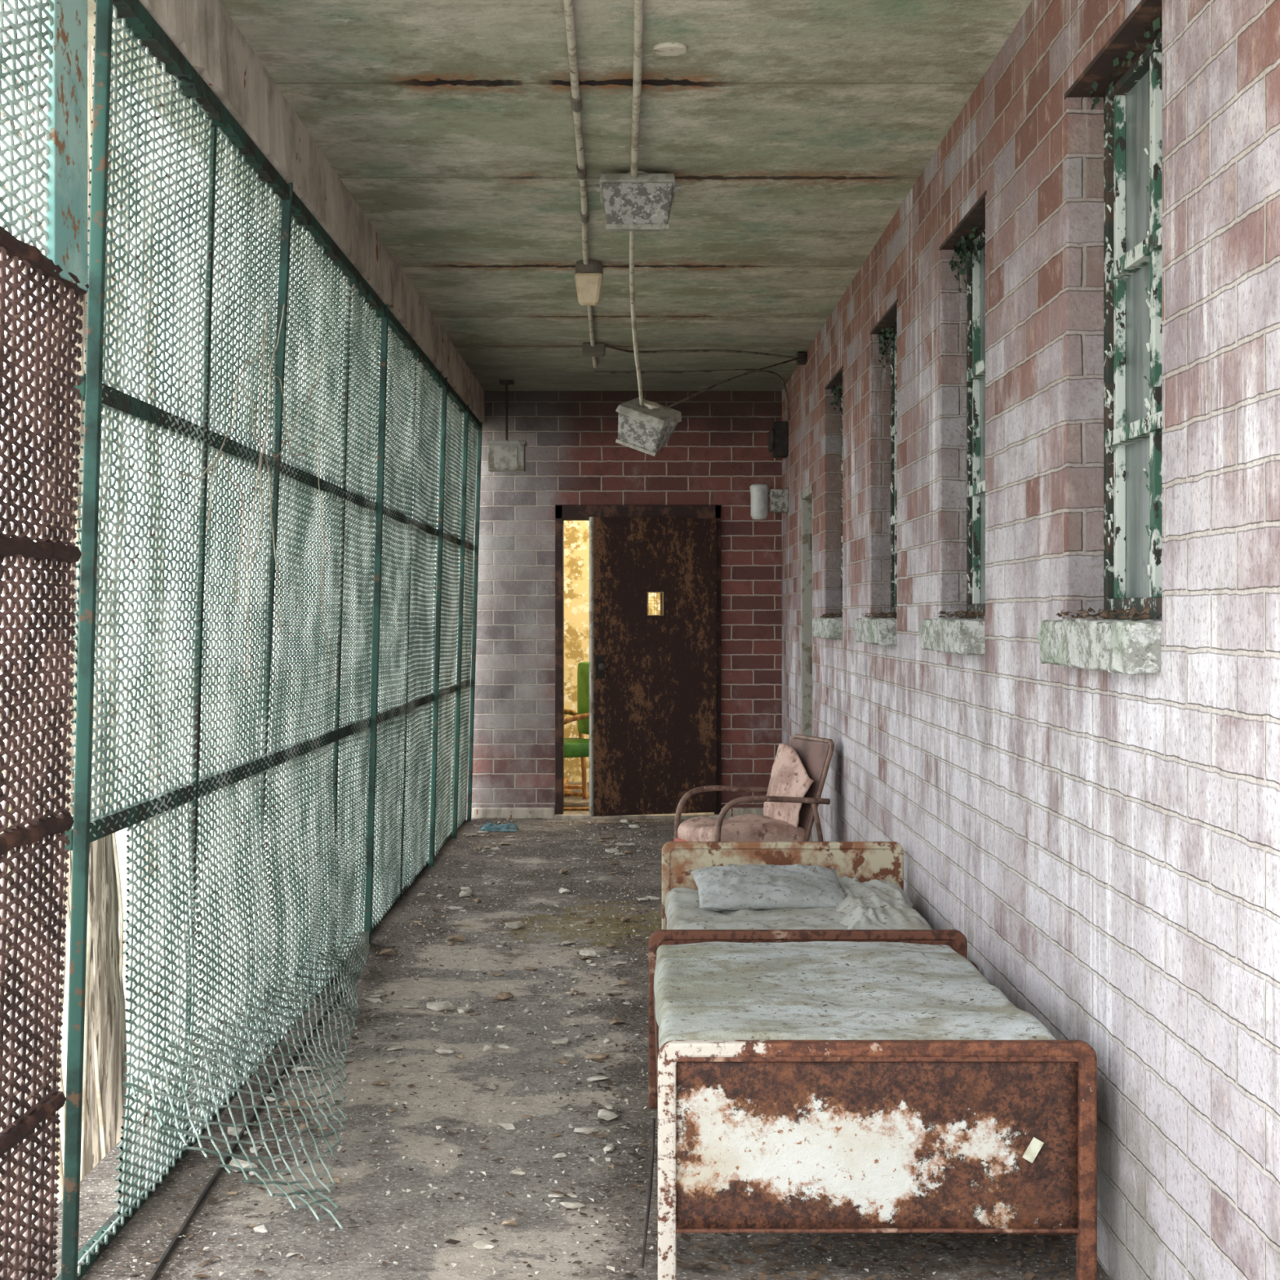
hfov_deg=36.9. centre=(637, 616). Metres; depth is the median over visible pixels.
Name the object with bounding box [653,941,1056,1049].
mattress
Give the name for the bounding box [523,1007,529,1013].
chunk
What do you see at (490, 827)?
rag
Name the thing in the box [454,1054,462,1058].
chunk
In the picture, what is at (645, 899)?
chunk
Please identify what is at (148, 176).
tree
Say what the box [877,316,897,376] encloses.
ivy
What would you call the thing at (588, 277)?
ceiling lamp
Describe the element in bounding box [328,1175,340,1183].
chunk
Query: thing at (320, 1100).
chunk
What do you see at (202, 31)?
beam
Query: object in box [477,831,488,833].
chunk
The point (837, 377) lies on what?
trim
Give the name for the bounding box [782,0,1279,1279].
wall
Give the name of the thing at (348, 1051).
chunk
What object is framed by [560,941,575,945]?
chunk
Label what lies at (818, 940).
leaf litter
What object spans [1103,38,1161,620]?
window
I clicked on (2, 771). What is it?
shrub
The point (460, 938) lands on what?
chunk
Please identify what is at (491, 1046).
chunk
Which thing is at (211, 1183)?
metal rod
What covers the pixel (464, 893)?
chunk
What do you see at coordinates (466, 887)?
chunk
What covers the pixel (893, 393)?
window
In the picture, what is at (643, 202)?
lamp
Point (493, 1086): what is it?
chunk
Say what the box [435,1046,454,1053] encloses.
chunk
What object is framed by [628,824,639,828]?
chunk
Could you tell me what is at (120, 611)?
shrub
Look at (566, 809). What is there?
plank
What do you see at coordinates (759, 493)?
lampshade
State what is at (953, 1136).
bed
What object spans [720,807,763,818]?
baseboard
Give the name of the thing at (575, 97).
conduit
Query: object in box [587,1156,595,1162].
chunk
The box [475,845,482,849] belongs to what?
chunk
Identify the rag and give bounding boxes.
[478,822,518,831]
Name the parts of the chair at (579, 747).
armrest, seat, armrest, backrest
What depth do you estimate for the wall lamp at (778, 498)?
12.69 m
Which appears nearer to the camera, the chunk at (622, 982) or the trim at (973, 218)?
the trim at (973, 218)
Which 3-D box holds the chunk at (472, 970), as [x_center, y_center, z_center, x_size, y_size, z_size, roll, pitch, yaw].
[-0.640,1.396,7.569,0.049,0.008,0.030,0,0,8]
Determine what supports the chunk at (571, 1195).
on the floor
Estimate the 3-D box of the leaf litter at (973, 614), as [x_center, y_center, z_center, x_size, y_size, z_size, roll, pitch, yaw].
[1.019,-0.002,5.914,0.137,0.033,0.739,0,0,0]
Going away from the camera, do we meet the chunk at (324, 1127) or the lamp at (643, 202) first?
the chunk at (324, 1127)
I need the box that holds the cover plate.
[653,42,687,56]
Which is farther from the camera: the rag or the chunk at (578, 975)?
the rag
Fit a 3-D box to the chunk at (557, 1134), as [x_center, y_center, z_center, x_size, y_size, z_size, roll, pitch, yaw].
[-0.222,1.397,5.170,0.034,0.006,0.025,0,0,-36]
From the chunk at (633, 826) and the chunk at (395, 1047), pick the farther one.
the chunk at (633, 826)
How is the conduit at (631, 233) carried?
hanging from the lamp at (643, 202)
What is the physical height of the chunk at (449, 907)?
0.011 m
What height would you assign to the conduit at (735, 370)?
0.272 m
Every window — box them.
[840,388,842,613]
[889,328,897,617]
[966,229,985,618]
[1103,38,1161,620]
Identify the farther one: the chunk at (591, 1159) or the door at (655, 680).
the door at (655, 680)
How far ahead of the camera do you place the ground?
10.59 m
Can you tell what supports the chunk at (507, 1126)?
on the floor
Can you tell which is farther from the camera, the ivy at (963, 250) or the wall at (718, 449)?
the wall at (718, 449)
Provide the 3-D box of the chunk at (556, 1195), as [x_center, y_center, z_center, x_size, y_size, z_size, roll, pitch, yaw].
[-0.191,1.396,4.625,0.042,0.007,0.026,0,0,36]
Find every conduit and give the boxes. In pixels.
[563,0,596,368]
[595,368,789,422]
[604,344,796,359]
[629,231,643,406]
[630,0,643,177]
[666,355,806,408]
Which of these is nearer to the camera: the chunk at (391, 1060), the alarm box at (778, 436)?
the chunk at (391, 1060)
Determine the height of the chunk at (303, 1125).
0.019 m
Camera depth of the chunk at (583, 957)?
7.83 m
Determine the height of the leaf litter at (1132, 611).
0.031 m
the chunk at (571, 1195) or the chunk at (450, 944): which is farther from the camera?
the chunk at (450, 944)
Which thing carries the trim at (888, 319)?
attached to the wall at (1103, 846)
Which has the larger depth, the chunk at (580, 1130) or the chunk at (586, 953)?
the chunk at (586, 953)
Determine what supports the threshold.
attached to the wall at (718, 449)
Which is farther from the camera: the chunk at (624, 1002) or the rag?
the rag
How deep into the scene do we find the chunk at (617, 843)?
11.71 m
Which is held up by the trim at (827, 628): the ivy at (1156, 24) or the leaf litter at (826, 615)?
the leaf litter at (826, 615)
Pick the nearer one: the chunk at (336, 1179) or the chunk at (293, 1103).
the chunk at (336, 1179)
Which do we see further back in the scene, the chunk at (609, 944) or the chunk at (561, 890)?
the chunk at (561, 890)
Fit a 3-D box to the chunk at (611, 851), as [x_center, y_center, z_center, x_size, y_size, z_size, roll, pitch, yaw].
[-0.151,1.385,11.335,0.065,0.028,0.077,0,0,32]
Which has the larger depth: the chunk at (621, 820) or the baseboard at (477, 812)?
the baseboard at (477, 812)
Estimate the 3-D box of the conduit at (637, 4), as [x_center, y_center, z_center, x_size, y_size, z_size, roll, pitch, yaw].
[-0.002,-1.539,5.430,0.030,0.042,2.460,0,0,0]
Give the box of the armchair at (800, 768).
[673,733,834,841]
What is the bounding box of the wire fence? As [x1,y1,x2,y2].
[0,0,482,1279]
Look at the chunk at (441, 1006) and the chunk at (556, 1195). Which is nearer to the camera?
the chunk at (556, 1195)
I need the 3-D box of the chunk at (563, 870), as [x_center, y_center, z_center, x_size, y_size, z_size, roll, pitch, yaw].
[-0.402,1.386,10.415,0.056,0.027,0.067,0,0,-7]
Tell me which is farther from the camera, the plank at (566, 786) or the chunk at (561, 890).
the plank at (566, 786)
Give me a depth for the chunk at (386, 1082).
5.73 m
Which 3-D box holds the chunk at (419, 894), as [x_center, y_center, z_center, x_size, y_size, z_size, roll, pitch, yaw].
[-1.081,1.392,9.610,0.033,0.014,0.038,0,0,26]
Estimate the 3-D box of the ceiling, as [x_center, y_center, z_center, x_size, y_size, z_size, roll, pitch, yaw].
[-0.025,-1.660,7.650,2.550,0.200,11.900,0,0,0]
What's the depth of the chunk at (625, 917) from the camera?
8.79 m
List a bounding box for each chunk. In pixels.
[225,1191,238,1195]
[227,1126,248,1136]
[228,1158,257,1172]
[247,1223,256,1227]
[249,1146,262,1153]
[253,1224,267,1232]
[265,1093,279,1102]
[280,1097,314,1112]
[286,1252,296,1257]
[291,1066,318,1071]
[299,1122,314,1131]
[311,1097,329,1103]
[316,1125,328,1130]
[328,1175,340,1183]
[339,1049,352,1053]
[364,998,382,1003]
[369,994,381,998]
[371,1079,389,1085]
[377,948,395,955]
[386,1046,402,1050]
[386,1059,395,1064]
[388,1107,398,1112]
[401,1004,417,1008]
[417,893,425,896]
[426,1000,454,1011]
[431,1026,439,1031]
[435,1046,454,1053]
[435,1069,447,1072]
[445,934,465,942]
[446,942,454,946]
[448,906,462,909]
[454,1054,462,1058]
[457,1006,471,1013]
[458,888,471,897]
[461,886,470,889]
[469,968,481,971]
[472,1240,494,1248]
[473,898,481,902]
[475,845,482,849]
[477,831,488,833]
[483,1042,494,1051]
[487,1083,496,1089]
[490,847,499,850]
[490,972,503,976]
[492,991,514,1000]
[495,1025,506,1028]
[496,1122,515,1129]
[497,841,509,844]
[497,1043,510,1048]
[501,1219,518,1226]
[505,920,524,929]
[511,1167,525,1174]
[521,1115,533,1118]
[522,966,536,970]
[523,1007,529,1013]
[547,1193,564,1197]
[550,1133,560,1137]
[551,1037,569,1044]
[552,1152,566,1159]
[554,1059,569,1063]
[558,868,568,874]
[559,887,570,893]
[559,1202,585,1208]
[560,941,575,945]
[564,1053,577,1057]
[567,1192,577,1197]
[569,974,579,978]
[569,990,578,995]
[573,1127,598,1133]
[578,950,597,956]
[580,955,590,959]
[583,918,595,923]
[586,1053,610,1058]
[586,1075,610,1081]
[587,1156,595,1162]
[597,1109,617,1120]
[598,835,610,839]
[603,1036,611,1043]
[603,1142,614,1153]
[604,848,619,853]
[604,942,615,947]
[604,1104,612,1109]
[604,1156,611,1161]
[606,990,622,994]
[606,1164,613,1168]
[608,861,617,864]
[608,1017,625,1024]
[615,842,626,845]
[617,979,630,985]
[619,818,628,823]
[620,915,631,921]
[622,1001,632,1004]
[623,850,633,853]
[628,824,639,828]
[636,897,649,901]
[647,896,661,900]
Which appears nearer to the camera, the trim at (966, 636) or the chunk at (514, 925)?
the trim at (966, 636)
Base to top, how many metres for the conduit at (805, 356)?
0.522 m
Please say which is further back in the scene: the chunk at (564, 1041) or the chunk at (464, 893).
the chunk at (464, 893)
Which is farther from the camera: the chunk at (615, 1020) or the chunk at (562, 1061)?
the chunk at (615, 1020)
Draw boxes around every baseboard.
[472,807,555,818]
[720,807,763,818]
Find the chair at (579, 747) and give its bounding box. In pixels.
[564,662,589,799]
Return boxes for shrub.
[0,769,48,948]
[11,596,224,791]
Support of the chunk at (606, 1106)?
on the floor
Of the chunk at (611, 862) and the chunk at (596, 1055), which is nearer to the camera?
the chunk at (596, 1055)
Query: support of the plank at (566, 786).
on the plank at (566, 791)
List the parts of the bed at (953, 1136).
support rod, rail, headboard panel, headboard frame, footboard panel, footboard frame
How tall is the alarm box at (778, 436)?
0.230 m
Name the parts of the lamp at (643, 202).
lamp knob, lamp lid, lamp knob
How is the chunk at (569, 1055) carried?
on the floor
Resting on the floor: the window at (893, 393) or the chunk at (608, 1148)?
the chunk at (608, 1148)
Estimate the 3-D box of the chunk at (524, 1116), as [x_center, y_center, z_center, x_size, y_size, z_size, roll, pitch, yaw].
[-0.309,1.397,5.358,0.031,0.005,0.022,0,0,6]
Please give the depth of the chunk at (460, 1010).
6.78 m
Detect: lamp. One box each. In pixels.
[574,259,603,305]
[594,170,679,231]
[615,397,681,456]
[749,483,788,519]
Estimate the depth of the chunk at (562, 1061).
6.01 m
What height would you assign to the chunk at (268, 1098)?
0.012 m
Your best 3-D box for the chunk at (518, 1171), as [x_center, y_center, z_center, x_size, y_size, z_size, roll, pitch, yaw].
[-0.301,1.396,4.826,0.030,0.007,0.047,0,0,-18]
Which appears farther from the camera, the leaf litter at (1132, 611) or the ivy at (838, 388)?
the ivy at (838, 388)
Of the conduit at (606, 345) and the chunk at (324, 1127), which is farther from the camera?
the conduit at (606, 345)
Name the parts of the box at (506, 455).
hanging rod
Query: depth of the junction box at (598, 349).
10.94 m
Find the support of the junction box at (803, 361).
attached to the ceiling
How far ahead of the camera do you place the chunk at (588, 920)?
8.75 m
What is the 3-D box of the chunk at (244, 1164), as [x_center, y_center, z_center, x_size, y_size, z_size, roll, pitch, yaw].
[-0.997,1.385,4.847,0.078,0.029,0.067,0,0,-13]
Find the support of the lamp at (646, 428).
hanging from the conduit at (631, 233)
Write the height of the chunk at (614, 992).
0.012 m
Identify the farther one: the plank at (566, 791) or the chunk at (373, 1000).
the plank at (566, 791)
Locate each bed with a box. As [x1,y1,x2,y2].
[640,929,1097,1279]
[662,841,979,971]
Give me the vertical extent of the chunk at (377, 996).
0.008 m
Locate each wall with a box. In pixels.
[438,391,782,817]
[564,520,659,782]
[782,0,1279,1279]
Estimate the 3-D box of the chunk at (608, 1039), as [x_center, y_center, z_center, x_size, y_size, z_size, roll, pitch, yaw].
[-0.100,1.392,6.309,0.033,0.014,0.039,0,0,-19]
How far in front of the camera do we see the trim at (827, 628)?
9.39 m
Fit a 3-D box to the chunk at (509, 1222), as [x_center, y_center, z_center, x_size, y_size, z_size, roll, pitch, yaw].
[-0.294,1.393,4.407,0.033,0.013,0.028,0,0,-29]
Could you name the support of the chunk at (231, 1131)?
on the floor
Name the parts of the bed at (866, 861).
rail, headboard panel, headboard frame, footboard frame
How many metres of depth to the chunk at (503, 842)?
11.72 m
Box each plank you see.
[564,778,568,786]
[564,784,587,789]
[564,788,572,793]
[564,791,589,796]
[564,807,589,811]
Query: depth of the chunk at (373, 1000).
6.96 m
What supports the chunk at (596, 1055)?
on the floor
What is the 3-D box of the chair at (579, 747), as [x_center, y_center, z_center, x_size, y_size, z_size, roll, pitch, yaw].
[-0.508,0.873,14.307,0.612,1.056,0.600,0,0,-30]
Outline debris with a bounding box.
[117,817,1075,1279]
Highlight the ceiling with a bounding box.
[218,0,1031,391]
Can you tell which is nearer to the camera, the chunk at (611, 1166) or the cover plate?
the chunk at (611, 1166)
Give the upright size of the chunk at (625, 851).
0.019 m
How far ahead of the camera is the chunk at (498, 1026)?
6.51 m
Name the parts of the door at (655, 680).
knob, vision frame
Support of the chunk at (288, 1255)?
on the floor
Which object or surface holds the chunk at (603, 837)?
on the floor
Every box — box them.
[485,379,527,471]
[582,342,604,356]
[768,421,788,457]
[795,351,807,364]
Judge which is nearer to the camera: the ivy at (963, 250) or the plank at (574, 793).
the ivy at (963, 250)
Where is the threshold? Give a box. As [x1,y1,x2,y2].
[554,811,719,819]
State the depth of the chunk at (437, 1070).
5.88 m
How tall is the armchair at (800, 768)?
0.803 m
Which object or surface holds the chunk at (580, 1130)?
on the floor
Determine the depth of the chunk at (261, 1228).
4.37 m
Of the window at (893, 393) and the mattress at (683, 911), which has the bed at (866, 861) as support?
the mattress at (683, 911)
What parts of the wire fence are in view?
fence rail, fence rail, fence rail, fence rail, fence plate, fence post, fence rail, fence rail, fence rail, fence post, fence post, fence rail, fence rail, fence rail, fence post, fence post, fence rail, fence rail, fence rail, fence post, fence post, fence rail, fence rail, fence rail, fence post, fence rail, fence rail, fence post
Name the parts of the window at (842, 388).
frame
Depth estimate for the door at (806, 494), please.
11.67 m
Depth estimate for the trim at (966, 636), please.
5.68 m
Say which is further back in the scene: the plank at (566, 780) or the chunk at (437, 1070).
the plank at (566, 780)
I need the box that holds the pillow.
[689,863,847,911]
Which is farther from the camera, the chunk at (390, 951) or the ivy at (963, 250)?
the chunk at (390, 951)
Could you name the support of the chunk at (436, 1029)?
on the floor
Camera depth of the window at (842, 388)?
10.19 m
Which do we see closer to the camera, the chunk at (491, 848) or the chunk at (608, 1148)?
the chunk at (608, 1148)
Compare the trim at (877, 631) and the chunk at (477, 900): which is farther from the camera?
the chunk at (477, 900)
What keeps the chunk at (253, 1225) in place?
on the floor
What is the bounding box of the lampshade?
[749,483,768,519]
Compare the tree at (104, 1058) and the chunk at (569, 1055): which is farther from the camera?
the chunk at (569, 1055)
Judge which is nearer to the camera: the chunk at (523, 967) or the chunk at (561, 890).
the chunk at (523, 967)
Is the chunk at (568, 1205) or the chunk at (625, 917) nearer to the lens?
the chunk at (568, 1205)
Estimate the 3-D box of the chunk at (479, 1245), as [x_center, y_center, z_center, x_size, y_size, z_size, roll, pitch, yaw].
[-0.346,1.395,4.256,0.052,0.008,0.032,0,0,43]
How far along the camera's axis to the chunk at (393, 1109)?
5.42 m
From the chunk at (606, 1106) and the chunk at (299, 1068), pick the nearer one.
the chunk at (606, 1106)
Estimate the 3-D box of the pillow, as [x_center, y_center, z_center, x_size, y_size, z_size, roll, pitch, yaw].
[0.455,0.932,6.620,0.520,0.137,0.351,0,0,-4]
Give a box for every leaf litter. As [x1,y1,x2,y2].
[682,939,1013,1019]
[820,612,842,617]
[862,611,897,618]
[937,609,985,618]
[1056,605,1161,619]
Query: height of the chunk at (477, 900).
0.018 m
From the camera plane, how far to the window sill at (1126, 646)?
3.85 m
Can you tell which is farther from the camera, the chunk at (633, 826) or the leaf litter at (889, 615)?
the chunk at (633, 826)
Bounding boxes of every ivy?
[830,377,842,412]
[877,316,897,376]
[949,222,985,292]
[1088,8,1161,110]
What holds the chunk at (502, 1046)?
on the floor
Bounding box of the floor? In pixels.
[0,782,1111,1279]
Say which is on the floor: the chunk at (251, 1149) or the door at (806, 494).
the chunk at (251, 1149)
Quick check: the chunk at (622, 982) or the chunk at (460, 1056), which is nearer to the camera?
the chunk at (460, 1056)
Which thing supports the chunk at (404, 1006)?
on the floor
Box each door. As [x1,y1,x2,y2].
[555,504,720,816]
[801,483,813,841]
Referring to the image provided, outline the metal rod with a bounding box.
[146,986,344,1279]
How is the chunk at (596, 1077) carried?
on the floor
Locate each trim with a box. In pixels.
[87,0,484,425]
[812,617,842,639]
[824,365,843,389]
[854,617,897,645]
[869,298,897,334]
[920,617,985,655]
[939,190,986,250]
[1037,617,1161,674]
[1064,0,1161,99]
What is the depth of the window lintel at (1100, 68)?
4.10 m
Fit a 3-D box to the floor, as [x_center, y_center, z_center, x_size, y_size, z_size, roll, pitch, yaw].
[0.410,1.475,8.500,3.580,0.150,15.400,0,0,0]
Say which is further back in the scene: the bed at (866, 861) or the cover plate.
the bed at (866, 861)
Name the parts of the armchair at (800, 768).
seat, armrest, seat, armrest, backrest, frame, leg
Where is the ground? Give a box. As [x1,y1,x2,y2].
[0,665,430,1260]
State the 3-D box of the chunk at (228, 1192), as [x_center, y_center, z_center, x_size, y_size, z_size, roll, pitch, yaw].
[-0.983,1.397,4.647,0.032,0.006,0.023,0,0,9]
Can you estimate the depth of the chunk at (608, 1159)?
4.94 m
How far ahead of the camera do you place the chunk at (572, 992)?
7.09 m
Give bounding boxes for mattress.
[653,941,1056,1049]
[665,887,848,929]
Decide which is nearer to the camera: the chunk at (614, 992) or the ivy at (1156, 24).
the ivy at (1156, 24)
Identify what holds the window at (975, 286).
in the wall at (1103, 846)
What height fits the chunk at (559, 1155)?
0.008 m
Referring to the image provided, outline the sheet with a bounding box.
[835,875,932,929]
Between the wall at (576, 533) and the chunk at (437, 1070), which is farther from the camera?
the wall at (576, 533)
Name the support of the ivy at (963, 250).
hanging from the wall at (1103, 846)
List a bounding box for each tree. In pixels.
[0,0,65,775]
[0,33,116,448]
[1,80,182,878]
[53,40,130,1202]
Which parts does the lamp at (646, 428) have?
lamp lid, lamp stem, lamp knob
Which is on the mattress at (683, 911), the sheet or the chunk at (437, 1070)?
the sheet
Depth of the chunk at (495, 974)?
7.47 m
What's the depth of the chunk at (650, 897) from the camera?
9.47 m
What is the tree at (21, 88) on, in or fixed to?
on the ground
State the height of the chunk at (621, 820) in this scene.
0.025 m
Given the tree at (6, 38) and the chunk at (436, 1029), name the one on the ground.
the tree at (6, 38)
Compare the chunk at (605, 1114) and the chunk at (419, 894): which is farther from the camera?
the chunk at (419, 894)
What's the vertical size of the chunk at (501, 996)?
0.028 m
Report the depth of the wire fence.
4.88 m
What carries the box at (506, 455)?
hanging from the ceiling
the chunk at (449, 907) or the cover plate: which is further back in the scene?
the chunk at (449, 907)

